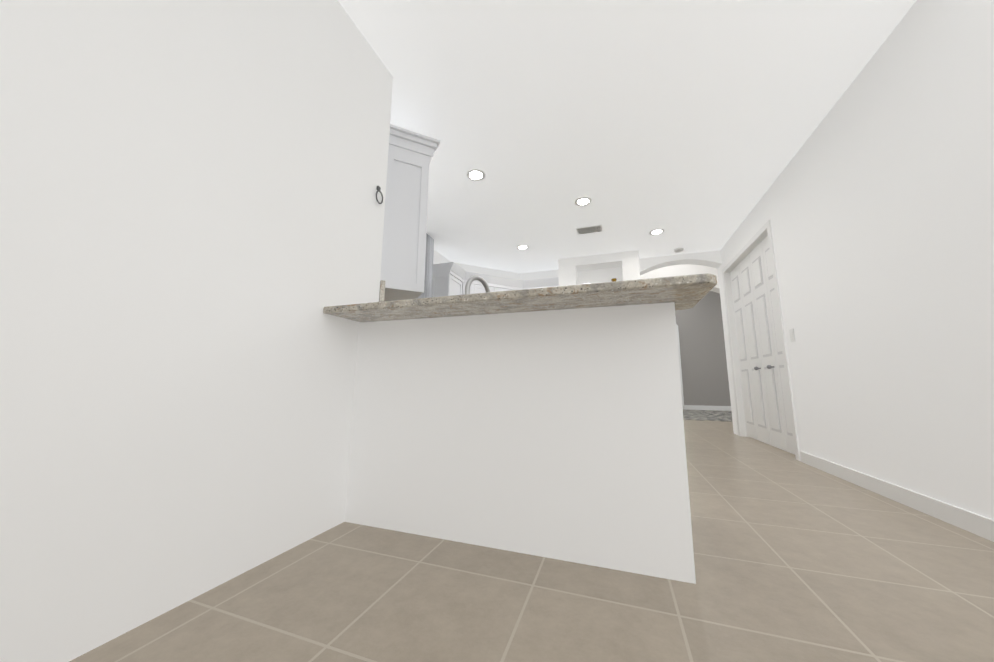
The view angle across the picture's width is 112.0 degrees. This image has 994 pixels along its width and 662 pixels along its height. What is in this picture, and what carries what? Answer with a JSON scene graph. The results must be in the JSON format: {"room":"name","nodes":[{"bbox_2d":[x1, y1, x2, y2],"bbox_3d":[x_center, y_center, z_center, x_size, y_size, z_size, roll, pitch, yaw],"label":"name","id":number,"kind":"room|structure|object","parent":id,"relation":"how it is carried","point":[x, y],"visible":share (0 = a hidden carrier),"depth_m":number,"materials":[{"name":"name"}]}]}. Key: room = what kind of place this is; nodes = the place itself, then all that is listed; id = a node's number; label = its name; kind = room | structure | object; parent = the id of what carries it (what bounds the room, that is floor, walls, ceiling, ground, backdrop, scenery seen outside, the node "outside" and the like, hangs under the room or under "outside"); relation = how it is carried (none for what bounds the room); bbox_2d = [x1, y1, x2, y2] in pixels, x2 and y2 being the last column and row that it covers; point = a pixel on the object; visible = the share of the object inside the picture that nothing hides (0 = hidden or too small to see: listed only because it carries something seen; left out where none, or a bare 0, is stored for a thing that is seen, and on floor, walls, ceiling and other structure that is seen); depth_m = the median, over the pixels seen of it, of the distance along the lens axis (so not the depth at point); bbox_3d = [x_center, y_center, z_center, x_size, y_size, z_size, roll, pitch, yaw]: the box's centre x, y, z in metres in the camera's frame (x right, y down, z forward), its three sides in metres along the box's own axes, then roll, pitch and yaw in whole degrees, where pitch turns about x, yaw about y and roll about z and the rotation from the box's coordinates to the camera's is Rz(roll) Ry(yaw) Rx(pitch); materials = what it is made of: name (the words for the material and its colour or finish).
{"room":"kitchen dining area","nodes":[
{"label":"kitchen dining area","id":0,"kind":"room"},
{"bbox_2d":[0,0,392,661],"bbox_3d":[-1.286,-0.596,0.773,0.120,2.850,2.970,-3,-9,19],"label":"wall","id":1,"kind":"structure","parent":0,"point":[192,210],"depth_m":1.11,"materials":[{"name":"white paint"}]},
{"bbox_2d":[376,186,382,203],"bbox_3d":[-0.753,-0.865,2.134,0.022,0.120,0.069,-3,-9,19],"label":"ornament","id":2,"kind":"object","parent":1,"relation":"attached to","point":[378,188],"visible":0.92,"depth_m":2.13,"materials":[{"name":"grey metal"}]},
{"bbox_2d":[379,280,384,301],"bbox_3d":[-0.364,0.099,4.277,1.812,0.745,4.373,-3,-9,19],"label":"trim","id":3,"kind":"structure","parent":1,"relation":"attached to","point":[382,291],"depth_m":2.13,"materials":[{"name":"beige stone"}]},
{"bbox_2d":[433,250,449,263],"bbox_3d":[-1.235,0.026,4.740,0.120,2.850,2.110,-3,-9,19],"label":"wall","id":4,"kind":"structure","parent":0,"point":[438,258],"depth_m":5.52,"materials":[{"name":"white paint"}]},
{"bbox_2d":[417,233,433,298],"bbox_3d":[-0.935,-0.767,4.756,0.494,1.265,0.750,-3,-9,19],"label":"range hood","id":5,"kind":"object","parent":4,"relation":"attached to","point":[428,282],"visible":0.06,"depth_m":4.81,"materials":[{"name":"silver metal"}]},
{"bbox_2d":[380,132,483,300],"bbox_3d":[-0.983,-0.716,3.127,1.289,1.080,1.349,-3,-9,19],"label":"upper cabinet","id":6,"kind":"object","parent":4,"relation":"attached to","point":[410,157],"depth_m":2.46,"materials":[{"name":"white wood"}]},
{"bbox_2d":[455,262,519,279],"bbox_3d":[-0.222,0.241,6.062,1.514,2.850,0.120,5,-10,-25],"label":"wall","id":7,"kind":"structure","parent":0,"point":[487,271],"depth_m":6.24,"materials":[{"name":"white paint"}]},
{"bbox_2d":[484,276,511,292],"bbox_3d":[-0.121,-0.461,5.971,0.759,0.691,0.759,-3,-9,19],"label":"upper cabinet","id":8,"kind":"object","parent":7,"relation":"attached to","point":[497,284],"depth_m":5.89,"materials":[{"name":"white wood"}]},
{"bbox_2d":[345,302,695,583],"bbox_3d":[-0.007,0.454,1.653,1.630,1.068,0.143,-3,-9,19],"label":"wall","id":9,"kind":"structure","parent":0,"point":[557,434],"depth_m":1.52,"materials":[{"name":"white paint"}]},
{"bbox_2d":[323,273,716,321],"bbox_3d":[0.009,-0.035,1.608,1.728,0.190,0.445,-3,-9,19],"label":"countertop","id":10,"kind":"structure","parent":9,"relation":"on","point":[683,292],"depth_m":1.42,"materials":[{"name":"beige stone"}]},
{"bbox_2d":[69,420,993,661],"bbox_3d":[2.129,1.581,5.137,10.000,0.050,14.000,-3,-9,19],"label":"floor","id":11,"kind":"structure","parent":0,"point":[795,560],"depth_m":1.16,"materials":[{"name":"tile"}]},
{"bbox_2d":[683,410,732,421],"bbox_3d":[3.919,2.126,8.725,8.000,0.012,3.190,-3,-9,19],"label":"area rug","id":12,"kind":"object","parent":11,"relation":"on","point":[708,415],"depth_m":7.97,"materials":[{"name":"grey fabric"}]},
{"bbox_3d":[-0.261,0.990,4.457,1.812,0.872,3.705,-3,-9,19],"label":"base cabinet","id":13,"kind":"object","parent":11,"relation":"on","visible":0},
{"bbox_3d":[0.182,0.461,4.017,2.982,0.040,4.392,-3,-9,19],"label":"countertop","id":14,"kind":"structure","parent":13,"relation":"on","visible":0},
{"bbox_2d":[465,275,489,293],"bbox_3d":[-0.110,-0.108,2.065,0.136,0.474,0.285,-3,-9,19],"label":"faucet","id":15,"kind":"object","parent":14,"relation":"on","point":[471,279],"visible":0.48,"depth_m":2.04,"materials":[{"name":"silver metal"}]},
{"bbox_2d":[520,270,557,279],"bbox_3d":[0.866,0.275,6.229,0.860,2.850,0.120,-3,-9,19],"label":"wall","id":16,"kind":"structure","parent":0,"point":[540,275],"depth_m":6.40,"materials":[{"name":"white paint"}]},
{"bbox_2d":[512,284,527,289],"bbox_3d":[0.338,-0.234,6.138,0.424,1.080,0.367,-3,-9,19],"label":"upper cabinet","id":17,"kind":"object","parent":16,"relation":"attached to","point":[514,286],"depth_m":6.07,"materials":[{"name":"white wood"}]},
{"bbox_2d":[528,284,558,288],"bbox_3d":[0.834,-0.239,6.082,0.692,1.080,0.318,-3,-9,19],"label":"upper cabinet","id":18,"kind":"object","parent":16,"relation":"attached to","point":[537,285],"depth_m":5.98,"materials":[{"name":"white wood"}]},
{"bbox_2d":[558,250,639,285],"bbox_3d":[1.793,0.209,5.763,1.280,2.850,0.900,-3,-9,19],"label":"wall","id":19,"kind":"structure","parent":0,"point":[608,267],"depth_m":5.66,"materials":[{"name":"white paint"}]},
{"bbox_2d":[338,0,916,272],"bbox_3d":[1.079,-1.784,2.542,10.000,0.080,7.470,-3,-9,19],"label":"ceiling","id":20,"kind":"structure","parent":0,"point":[689,126],"depth_m":2.59,"materials":[{"name":"white paint"}]},
{"bbox_2d":[466,169,484,180],"bbox_3d":[-0.217,-1.605,3.458,0.196,0.008,0.196,-3,-9,19],"label":"recessed light","id":21,"kind":"object","parent":20,"relation":"in","point":[475,175],"visible":1,"depth_m":3.45,"materials":[{"name":"white"}]},
{"bbox_2d":[516,245,528,249],"bbox_3d":[0.404,-1.314,5.283,0.196,0.008,0.196,-3,-9,19],"label":"recessed light","id":22,"kind":"object","parent":20,"relation":"in","point":[522,247],"visible":1,"depth_m":5.28,"materials":[{"name":"white"}]},
{"bbox_2d":[575,197,591,205],"bbox_3d":[1.013,-1.520,3.944,0.196,0.008,0.196,-3,-9,19],"label":"recessed light","id":23,"kind":"object","parent":20,"relation":"in","point":[583,201],"visible":1,"depth_m":3.94,"materials":[{"name":"white"}]},
{"bbox_2d":[576,225,602,234],"bbox_3d":[1.284,-1.404,4.655,0.340,0.013,0.200,-3,-9,19],"label":"ceiling vent","id":24,"kind":"object","parent":20,"relation":"in","point":[589,229],"visible":1,"depth_m":4.63,"materials":[{"name":"white metal"}]},
{"bbox_2d":[649,229,664,234],"bbox_3d":[2.246,-1.390,4.711,0.196,0.008,0.196,-3,-9,19],"label":"recessed light","id":25,"kind":"object","parent":20,"relation":"in","point":[656,231],"visible":1,"depth_m":4.70,"materials":[{"name":"white"}]},
{"bbox_2d":[674,247,683,252],"bbox_3d":[2.880,-1.277,5.307,0.140,0.037,0.140,-3,-9,19],"label":"smoke detector","id":26,"kind":"object","parent":20,"relation":"attached to","point":[678,250],"visible":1,"depth_m":5.27,"materials":[{"name":"white plastic"}]},
{"bbox_2d":[640,264,719,293],"bbox_3d":[2.848,0.049,7.433,10.000,3.700,0.324,-3,-9,19],"label":"wall column","id":27,"kind":"structure","parent":0,"point":[678,270],"depth_m":7.11,"materials":[{"name":"white paint"}]},
{"bbox_2d":[639,250,721,275],"bbox_3d":[3.078,-0.925,5.572,1.370,0.650,0.250,-3,-9,19],"label":"wall","id":28,"kind":"structure","parent":0,"point":[713,259],"depth_m":5.54,"materials":[{"name":"white paint"}]},
{"bbox_2d":[675,291,730,405],"bbox_3d":[4.019,0.579,10.763,10.000,3.700,0.120,-3,-9,19],"label":"wall","id":29,"kind":"structure","parent":0,"point":[705,381],"depth_m":9.95,"materials":[{"name":"grey paint"}]},
{"bbox_2d":[676,324,683,406],"bbox_3d":[4.532,0.783,10.458,2.110,3.050,0.051,-3,-9,19],"label":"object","id":30,"kind":"object","parent":29,"relation":"attached to","point":[680,365],"depth_m":10.05,"materials":[{"name":"white"}]},
{"bbox_2d":[683,405,730,410],"bbox_3d":[3.984,2.328,10.425,10.000,0.140,0.014,-3,-9,19],"label":"baseboard","id":31,"kind":"structure","parent":29,"relation":"attached to","point":[686,407],"depth_m":9.70,"materials":[{"name":"white"}]},
{"bbox_2d":[718,0,993,519],"bbox_3d":[2.466,-0.402,1.834,0.140,2.850,7.470,-3,-9,19],"label":"wall","id":32,"kind":"structure","parent":0,"point":[875,205],"depth_m":2.04,"materials":[{"name":"white paint"}]},
{"bbox_2d":[722,220,800,460],"bbox_3d":[3.283,0.154,4.261,0.084,2.515,1.730,-3,-9,19],"label":"door frame","id":33,"kind":"structure","parent":32,"relation":"attached to","point":[761,234],"depth_m":4.60,"materials":[{"name":"white wood"}]},
{"bbox_2d":[730,236,794,454],"bbox_3d":[3.305,0.182,4.249,0.107,2.434,1.592,-3,-9,19],"label":"bifold pantry door","id":34,"kind":"structure","parent":32,"relation":"in","point":[765,394],"depth_m":4.19,"materials":[{"name":"white wood"}]},
{"bbox_2d":[789,329,794,341],"bbox_3d":[2.917,0.044,3.314,0.008,0.125,0.080,-3,-9,19],"label":"light switch","id":35,"kind":"object","parent":32,"relation":"attached to","point":[792,336],"visible":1,"depth_m":3.30,"materials":[{"name":"white plastic"}]},
{"bbox_2d":[800,451,993,541],"bbox_3d":[2.052,0.810,0.704,0.014,0.100,5.450,-3,-9,19],"label":"baseboard","id":36,"kind":"structure","parent":32,"relation":"attached to","point":[975,523],"depth_m":2.02,"materials":[{"name":"white wood"}]}
]}

